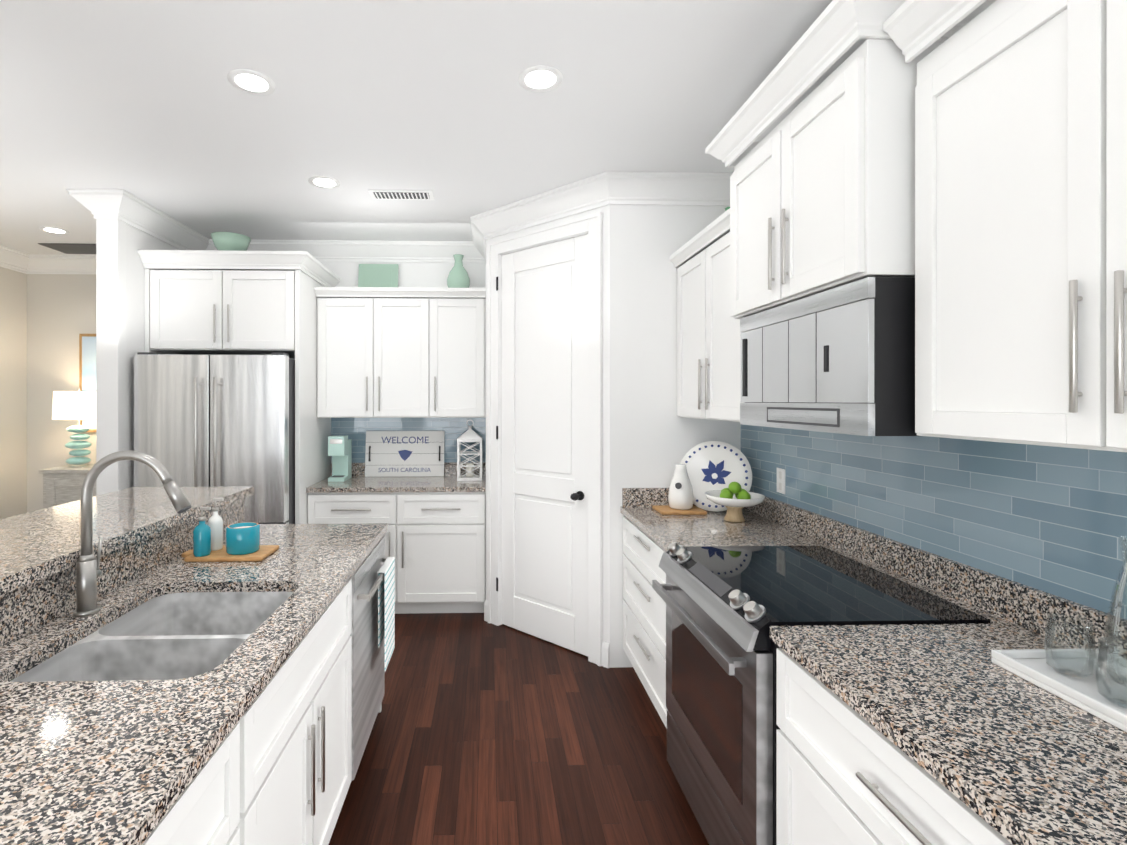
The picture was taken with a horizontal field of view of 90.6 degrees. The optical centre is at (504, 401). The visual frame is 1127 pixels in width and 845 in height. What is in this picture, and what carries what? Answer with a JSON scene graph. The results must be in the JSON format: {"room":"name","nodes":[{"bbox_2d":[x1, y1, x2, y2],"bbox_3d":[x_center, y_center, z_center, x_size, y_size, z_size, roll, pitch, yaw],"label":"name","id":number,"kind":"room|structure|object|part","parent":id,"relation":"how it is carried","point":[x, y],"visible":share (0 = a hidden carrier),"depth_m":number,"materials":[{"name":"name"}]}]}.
{"room":"kitchen","nodes":[
{"label":"kitchen","id":0,"kind":"room"},
{"bbox_2d":[0,267,26,518],"bbox_3d":[-4.116,0.126,0.704,0.100,2.770,8.299,0,0,-2],"label":"wall","id":1,"kind":"structure","parent":0,"point":[13,392],"depth_m":4.72,"materials":[{"name":"white paint"}]},
{"bbox_2d":[0,40,945,273],"bbox_3d":[-1.323,-1.186,0.835,5.490,0.145,8.200,0,0,-2],"label":"crown molding","id":2,"kind":"structure","parent":1,"relation":"attached to","point":[606,188],"depth_m":3.58,"materials":[{"name":"white wood"}]},
{"bbox_2d":[27,274,95,512],"bbox_3d":[-3.413,0.124,4.927,1.749,2.770,0.100,0,0,-2],"label":"wall","id":3,"kind":"structure","parent":0,"point":[61,312],"depth_m":4.86,"materials":[{"name":"white paint"}]},
{"bbox_2d":[79,334,95,431],"bbox_3d":[-3.176,-0.161,4.866,1.080,0.860,0.031,0,0,-2],"label":"painting","id":4,"kind":"object","parent":3,"relation":"attached to","point":[87,362],"visible":0.21,"depth_m":4.84,"materials":[{"name":"blue paper"}]},
{"bbox_2d":[126,224,178,488],"bbox_3d":[-2.456,0.124,4.204,0.120,2.770,1.600,0,0,-2],"label":"wall","id":5,"kind":"structure","parent":0,"point":[136,240],"depth_m":3.54,"materials":[{"name":"white paint"}]},
{"bbox_2d":[96,219,125,495],"bbox_3d":[-2.434,0.125,3.427,0.132,2.770,0.074,0,0,-2],"label":"column","id":6,"kind":"structure","parent":5,"relation":"attached to","point":[110,336],"depth_m":3.39,"materials":[{"name":"white paint"}]},
{"bbox_2d":[294,262,485,359],"bbox_3d":[-1.278,0.124,4.488,2.252,2.770,0.100,0,0,-2],"label":"wall","id":7,"kind":"structure","parent":0,"point":[426,275],"depth_m":4.45,"materials":[{"name":"white paint"}]},
{"bbox_2d":[314,287,485,417],"bbox_3d":[-0.762,-0.353,4.229,1.234,0.945,0.432,0,0,-2],"label":"upper cabinet","id":8,"kind":"object","parent":7,"relation":"attached to","point":[399,352],"visible":1,"depth_m":4.06,"materials":[{"name":"white wood"}]},
{"bbox_2d":[358,264,398,286],"bbox_3d":[-1.001,-0.958,4.385,0.310,0.260,0.060,0,0,-2],"label":"box","id":9,"kind":"object","parent":8,"relation":"on","point":[377,275],"visible":0.58,"depth_m":4.38,"materials":[{"name":"green"}]},
{"bbox_2d":[447,254,469,287],"bbox_3d":[-0.358,-0.976,4.284,0.180,0.300,0.180,0,0,-2],"label":"vase","id":10,"kind":"object","parent":8,"relation":"on","point":[458,276],"visible":0.77,"depth_m":4.22,"materials":[{"name":"green ceramic"}]},
{"bbox_2d":[331,418,485,462],"bbox_3d":[-0.769,0.297,4.449,1.238,0.416,0.006,0,0,-2],"label":"wall tile","id":11,"kind":"structure","parent":7,"relation":"attached to","point":[356,429],"depth_m":4.45,"materials":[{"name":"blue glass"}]},
{"bbox_2d":[0,0,874,254],"bbox_3d":[-1.323,-1.284,0.835,5.690,0.050,8.400,0,0,-2],"label":"ceiling","id":12,"kind":"structure","parent":0,"point":[147,101],"depth_m":2.34,"materials":[{"name":"white paint"}]},
{"bbox_2d":[39,226,69,233],"bbox_3d":[-3.313,-1.258,4.079,0.172,0.004,0.173,0,0,-2],"label":"recessed light","id":13,"kind":"object","parent":12,"relation":"in","point":[55,230],"visible":1,"depth_m":4.08,"materials":[{"name":"white"}]},
{"bbox_2d":[38,243,95,253],"bbox_3d":[-3.477,-1.258,4.574,0.500,0.005,0.300,0,0,-2],"label":"ceiling vent","id":14,"kind":"object","parent":12,"relation":"in","point":[67,248],"visible":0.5,"depth_m":4.52,"materials":[{"name":"grey metal"}]},
{"bbox_2d":[227,69,274,94],"bbox_3d":[-0.997,-1.257,2.184,0.172,0.004,0.173,0,0,-2],"label":"recessed light","id":15,"kind":"object","parent":12,"relation":"in","point":[251,81],"visible":1,"depth_m":2.17,"materials":[{"name":"white plastic"}]},
{"bbox_2d":[309,176,339,188],"bbox_3d":[-1.036,-1.258,3.184,0.172,0.004,0.173,0,0,-2],"label":"recessed light","id":16,"kind":"object","parent":12,"relation":"in","point":[323,182],"visible":1,"depth_m":3.18,"materials":[{"name":"white plastic"}]},
{"bbox_2d":[368,190,433,199],"bbox_3d":[-0.626,-1.255,3.376,0.380,0.010,0.150,0,0,-2],"label":"ceiling vent","id":17,"kind":"object","parent":12,"relation":"in","point":[401,194],"visible":1,"depth_m":3.36,"materials":[{"name":"white metal"}]},
{"bbox_2d":[518,65,562,91],"bbox_3d":[0.139,-1.257,2.162,0.173,0.004,0.172,0,0,-2],"label":"recessed light","id":18,"kind":"object","parent":12,"relation":"in","point":[541,78],"visible":1,"depth_m":2.15,"materials":[{"name":"white plastic"}]},
{"bbox_2d":[329,613,708,844],"bbox_3d":[-1.323,1.536,0.836,5.690,0.050,8.400,0,0,-2],"label":"floor","id":19,"kind":"structure","parent":0,"point":[483,732],"depth_m":2.38,"materials":[{"name":"brown wood"}]},
{"bbox_2d":[39,464,95,508],"bbox_3d":[-3.230,1.029,4.671,1.040,0.960,0.417,0,0,-2],"label":"sideboard","id":20,"kind":"object","parent":19,"relation":"on","point":[62,484],"visible":0.19,"depth_m":4.46,"materials":[{"name":"white wood"}]},
{"bbox_2d":[52,388,95,467],"bbox_3d":[-3.559,0.218,4.633,0.350,0.660,0.350,0,0,-2],"label":"table lamp","id":21,"kind":"object","parent":20,"relation":"on","point":[78,405],"visible":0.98,"depth_m":4.54,"materials":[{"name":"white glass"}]},
{"bbox_2d":[0,494,387,844],"bbox_3d":[-0.899,0.986,0.573,0.864,1.050,4.250,0,0,-2],"label":"kitchen island","id":22,"kind":"object","parent":19,"relation":"on","point":[156,688],"depth_m":1.41,"materials":[{"name":"white"}]},
{"bbox_2d":[0,486,253,589],"bbox_3d":[-1.469,0.441,0.581,0.585,0.040,4.300,0,0,-2],"label":"island countertop","id":23,"kind":"structure","parent":22,"relation":"on","point":[32,543],"depth_m":1.73,"materials":[{"name":"grey stone"}]},
{"bbox_2d":[10,591,293,681],"bbox_3d":[-0.888,0.738,1.509,0.486,0.214,0.666,0,0,-2],"label":"sink","id":24,"kind":"object","parent":22,"relation":"in","point":[163,635],"depth_m":1.48,"materials":[{"name":"metal"}]},
{"bbox_2d":[181,545,278,561],"bbox_3d":[-1.070,0.587,2.143,0.328,0.017,0.180,0,0,-2],"label":"cutting board","id":25,"kind":"object","parent":22,"relation":"on","point":[263,552],"visible":0.67,"depth_m":2.07,"materials":[{"name":"brown wood"}]},
{"bbox_2d":[193,507,210,556],"bbox_3d":[-1.139,0.488,2.086,0.060,0.180,0.060,0,0,-2],"label":"soap dispenser","id":26,"kind":"object","parent":25,"relation":"on","point":[202,539],"visible":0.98,"depth_m":2.06,"materials":[{"name":"teal glass"}]},
{"bbox_2d":[208,498,223,550],"bbox_3d":[-1.130,0.478,2.167,0.057,0.200,0.054,0,0,-2],"label":"soap dispenser","id":27,"kind":"object","parent":25,"relation":"on","point":[215,522],"visible":0.94,"depth_m":2.15,"materials":[{"name":"white ceramic"}]},
{"bbox_2d":[226,522,259,554],"bbox_3d":[-1.011,0.528,2.140,0.120,0.100,0.120,0,0,-2],"label":"candle","id":28,"kind":"object","parent":25,"relation":"on","point":[242,538],"visible":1,"depth_m":2.09,"materials":[{"name":"teal glass"}]},
{"bbox_2d":[350,536,386,779],"bbox_3d":[-0.590,1.076,2.355,0.144,0.868,0.605,0,0,-2],"label":"dishwasher","id":29,"kind":"object","parent":22,"relation":"in","point":[368,660],"depth_m":2.25,"materials":[{"name":"metal"}]},
{"bbox_2d":[378,557,394,670],"bbox_3d":[-0.527,0.939,2.475,0.032,0.423,0.230,0,0,-2],"label":"dish towel","id":30,"kind":"object","parent":22,"relation":"hanging from","point":[386,607],"visible":1,"depth_m":2.44,"materials":[{"name":"white fabric"}]},
{"bbox_2d":[134,352,294,523],"bbox_3d":[-1.879,0.599,3.903,0.939,1.820,0.916,0,0,-2],"label":"fridge","id":31,"kind":"object","parent":19,"relation":"on","point":[212,420],"visible":0.44,"depth_m":3.50,"materials":[{"name":"grey metal"}]},
{"bbox_2d":[138,250,339,523],"bbox_3d":[-1.846,0.264,4.010,1.085,2.490,0.820,0,0,-2],"label":"cabinet","id":32,"kind":"object","parent":19,"relation":"on","point":[208,302],"visible":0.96,"depth_m":3.68,"materials":[{"name":"white wood"}]},
{"bbox_2d":[210,232,250,250],"bbox_3d":[-1.853,-1.045,3.751,0.250,0.130,0.250,0,0,-2],"label":"bowl","id":33,"kind":"object","parent":32,"relation":"on","point":[226,241],"visible":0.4,"depth_m":3.67,"materials":[{"name":"green ceramic"}]},
{"bbox_2d":[306,462,485,613],"bbox_3d":[-0.760,1.000,4.138,1.234,1.019,0.628,0,0,-2],"label":"base cabinet","id":34,"kind":"object","parent":19,"relation":"on","point":[435,539],"visible":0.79,"depth_m":3.86,"materials":[{"name":"white wood"}]},
{"bbox_2d":[328,436,351,481],"bbox_3d":[-1.251,0.427,4.208,0.120,0.335,0.222,0,0,-2],"label":"coffee maker","id":35,"kind":"object","parent":34,"relation":"on","point":[340,450],"visible":1,"depth_m":4.18,"materials":[{"name":"teal plastic"}]},
{"bbox_2d":[365,431,444,476],"bbox_3d":[-0.791,0.414,4.390,0.620,0.359,0.059,0,0,-2],"label":"welcome sign","id":36,"kind":"object","parent":34,"relation":"on","point":[404,453],"visible":1,"depth_m":4.38,"materials":[{"name":"white wood"}]},
{"bbox_2d":[457,420,482,480],"bbox_3d":[-0.266,0.367,4.237,0.194,0.455,0.194,0,0,-2],"label":"lantern","id":37,"kind":"object","parent":34,"relation":"on","point":[469,435],"visible":1,"depth_m":4.15,"materials":[{"name":"white wood"}]},
{"bbox_2d":[621,512,847,728],"bbox_3d":[1.023,1.070,2.710,0.688,0.879,0.886,0,0,-2],"label":"base cabinet","id":38,"kind":"object","parent":19,"relation":"on","point":[644,611],"depth_m":2.69,"materials":[{"name":"white wood"}]},
{"bbox_2d":[620,508,839,551],"bbox_3d":[1.013,0.613,2.709,0.689,0.034,0.886,0,0,-2],"label":"countertop","id":39,"kind":"structure","parent":38,"relation":"on","point":[711,529],"depth_m":2.56,"materials":[{"name":"grey stone"}]},
{"bbox_2d":[652,505,706,514],"bbox_3d":[0.940,0.586,2.992,0.240,0.018,0.180,0,0,-2],"label":"decorative board","id":40,"kind":"object","parent":39,"relation":"on","point":[669,510],"visible":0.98,"depth_m":2.93,"materials":[{"name":"brown wood"}]},
{"bbox_2d":[668,464,693,509],"bbox_3d":[0.950,0.459,2.992,0.132,0.235,0.132,0,0,-2],"label":"vase","id":41,"kind":"object","parent":40,"relation":"on","point":[680,495],"visible":1,"depth_m":2.95,"materials":[{"name":"white ceramic"}]},
{"bbox_2d":[680,441,751,511],"bbox_3d":[1.131,0.402,2.994,0.323,0.373,0.225,0,0,-2],"label":"decorative plate","id":42,"kind":"object","parent":39,"relation":"on","point":[714,465],"visible":0.75,"depth_m":3.00,"materials":[{"name":"white ceramic"}]},
{"bbox_2d":[705,482,764,522],"bbox_3d":[1.147,0.498,2.768,0.280,0.195,0.280,0,0,-2],"label":"bowl","id":43,"kind":"object","parent":39,"relation":"on","point":[734,498],"visible":1,"depth_m":2.73,"materials":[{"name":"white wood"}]},
{"bbox_2d":[652,542,990,844],"bbox_3d":[0.951,1.034,1.872,0.703,0.954,0.770,0,0,-2],"label":"range","id":44,"kind":"object","parent":19,"relation":"on","point":[727,607],"visible":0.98,"depth_m":1.72,"materials":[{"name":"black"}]},
{"bbox_2d":[770,636,1023,844],"bbox_3d":[1.077,1.071,0.841,0.688,0.879,1.284,0,0,-2],"label":"base cabinet","id":45,"kind":"object","parent":19,"relation":"on","point":[841,779],"depth_m":1.17,"materials":[{"name":"white wood"}]},
{"bbox_2d":[770,620,1126,844],"bbox_3d":[1.087,0.614,0.144,0.689,0.034,2.678,0,0,-2],"label":"countertop","id":46,"kind":"structure","parent":45,"relation":"on","point":[1048,770],"depth_m":1.03,"materials":[{"name":"grey stone"}]},
{"bbox_2d":[991,648,1126,731],"bbox_3d":[1.247,0.582,1.040,0.260,0.030,0.460,0,0,-2],"label":"marble tray","id":47,"kind":"object","parent":46,"relation":"on","point":[1032,666],"visible":0.62,"depth_m":1.16,"materials":[{"name":"white"}]},
{"bbox_2d":[1044,614,1096,678],"bbox_3d":[1.212,0.526,1.189,0.080,0.115,0.080,0,0,-2],"label":"glass","id":48,"kind":"object","parent":47,"relation":"on","point":[1089,650],"visible":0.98,"depth_m":1.19,"materials":[{"name":"clear glass"}]},
{"bbox_2d":[1095,637,1126,708],"bbox_3d":[1.196,0.526,1.069,0.080,0.115,0.080,0,0,-2],"label":"glass","id":49,"kind":"object","parent":47,"relation":"on","point":[1102,682],"visible":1,"depth_m":1.08,"materials":[{"name":"clear glass"}]},
{"bbox_2d":[1104,536,1126,686],"bbox_3d":[1.309,0.434,1.142,0.100,0.300,0.100,0,0,-2],"label":"glass carafe","id":50,"kind":"object","parent":47,"relation":"on","point":[1111,628],"visible":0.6,"depth_m":1.15,"materials":[{"name":"clear glass"}]},
{"bbox_2d":[486,205,609,643],"bbox_3d":[0.267,0.125,3.521,1.000,2.770,0.100,0,0,43],"label":"wall","id":51,"kind":"structure","parent":0,"point":[605,210],"depth_m":3.16,"materials":[{"name":"white paint"}]},
{"bbox_2d":[496,234,587,655],"bbox_3d":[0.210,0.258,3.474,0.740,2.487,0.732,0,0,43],"label":"pantry door","id":52,"kind":"structure","parent":51,"relation":"in","point":[544,435],"depth_m":3.48,"materials":[{"name":"white wood"}]},
{"bbox_3d":[0.207,0.220,3.477,0.516,2.110,0.520,0,0,-2],"label":"pantry door hardware","id":53,"kind":"part","parent":52,"relation":"part of","materials":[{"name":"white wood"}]},
{"bbox_2d":[488,212,602,665],"bbox_3d":[0.257,0.215,3.511,0.910,2.590,0.128,0,0,43],"label":"trim","id":54,"kind":"structure","parent":51,"relation":"attached to","point":[591,225],"depth_m":3.23,"materials":[{"name":"white wood"}]},
{"bbox_2d":[484,600,609,667],"bbox_3d":[-1.703,1.444,0.825,4.730,0.135,8.200,0,0,-2],"label":"baseboard","id":55,"kind":"structure","parent":51,"relation":"attached to","point":[605,654],"depth_m":3.15,"materials":[{"name":"white wood"}]},
{"bbox_2d":[610,205,740,667],"bbox_3d":[0.974,0.125,3.203,0.759,2.770,0.100,0,0,-2],"label":"wall","id":56,"kind":"structure","parent":0,"point":[654,438],"depth_m":3.15,"materials":[{"name":"white paint"}]},
{"bbox_2d":[620,488,695,507],"bbox_3d":[0.996,0.543,3.142,0.659,0.104,0.020,0,0,-2],"label":"backsplash","id":57,"kind":"structure","parent":56,"relation":"attached to","point":[631,497],"depth_m":3.13,"materials":[{"name":"grey stone"}]},
{"bbox_2d":[744,492,1126,657],"bbox_3d":[1.397,0.545,0.988,0.020,0.104,4.348,0,0,-2],"label":"backsplash","id":58,"kind":"structure","parent":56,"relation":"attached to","point":[1007,599],"depth_m":1.68,"materials":[{"name":"grey stone"}]},
{"bbox_3d":[1.478,0.126,0.666,0.100,2.770,7.900,0,0,-2],"label":"wall","id":59,"kind":"structure","parent":0,"visible":0},
{"bbox_2d":[674,232,744,421],"bbox_3d":[1.173,-0.335,2.733,0.369,0.850,0.846,0,0,-2],"label":"upper cabinet","id":60,"kind":"object","parent":59,"relation":"attached to","point":[708,349],"depth_m":2.72,"materials":[{"name":"white wood"}]},
{"bbox_2d":[722,0,921,323],"bbox_3d":[1.161,-0.710,1.900,0.440,0.738,0.811,0,0,-2],"label":"upper cabinet","id":61,"kind":"object","parent":59,"relation":"attached to","point":[816,203],"depth_m":1.65,"materials":[{"name":"white wood"}]},
{"bbox_2d":[740,277,916,435],"bbox_3d":[1.172,-0.121,1.879,0.418,0.429,0.761,0,0,-2],"label":"microwave","id":62,"kind":"object","parent":61,"relation":"attached to","point":[840,359],"visible":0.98,"depth_m":1.63,"materials":[{"name":"silver metal"}]},
{"bbox_2d":[741,424,1126,618],"bbox_3d":[1.413,0.294,0.989,0.009,0.426,4.350,0,0,-2],"label":"wall tile","id":63,"kind":"structure","parent":59,"relation":"attached to","point":[1051,520],"depth_m":1.64,"materials":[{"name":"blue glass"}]},
{"bbox_2d":[777,468,784,493],"bbox_3d":[1.355,0.390,2.721,0.006,0.120,0.075,0,0,-2],"label":"electrical outlet plate","id":64,"kind":"object","parent":63,"relation":"attached to","point":[780,480],"visible":1,"depth_m":2.71,"materials":[{"name":"white plastic"}]},
{"bbox_2d":[902,0,1126,451],"bbox_3d":[1.248,-0.456,0.980,0.320,1.095,0.994,0,0,-2],"label":"upper cabinet","id":65,"kind":"object","parent":59,"relation":"attached to","point":[969,174],"depth_m":1.18,"materials":[{"name":"white wood"}]}
]}

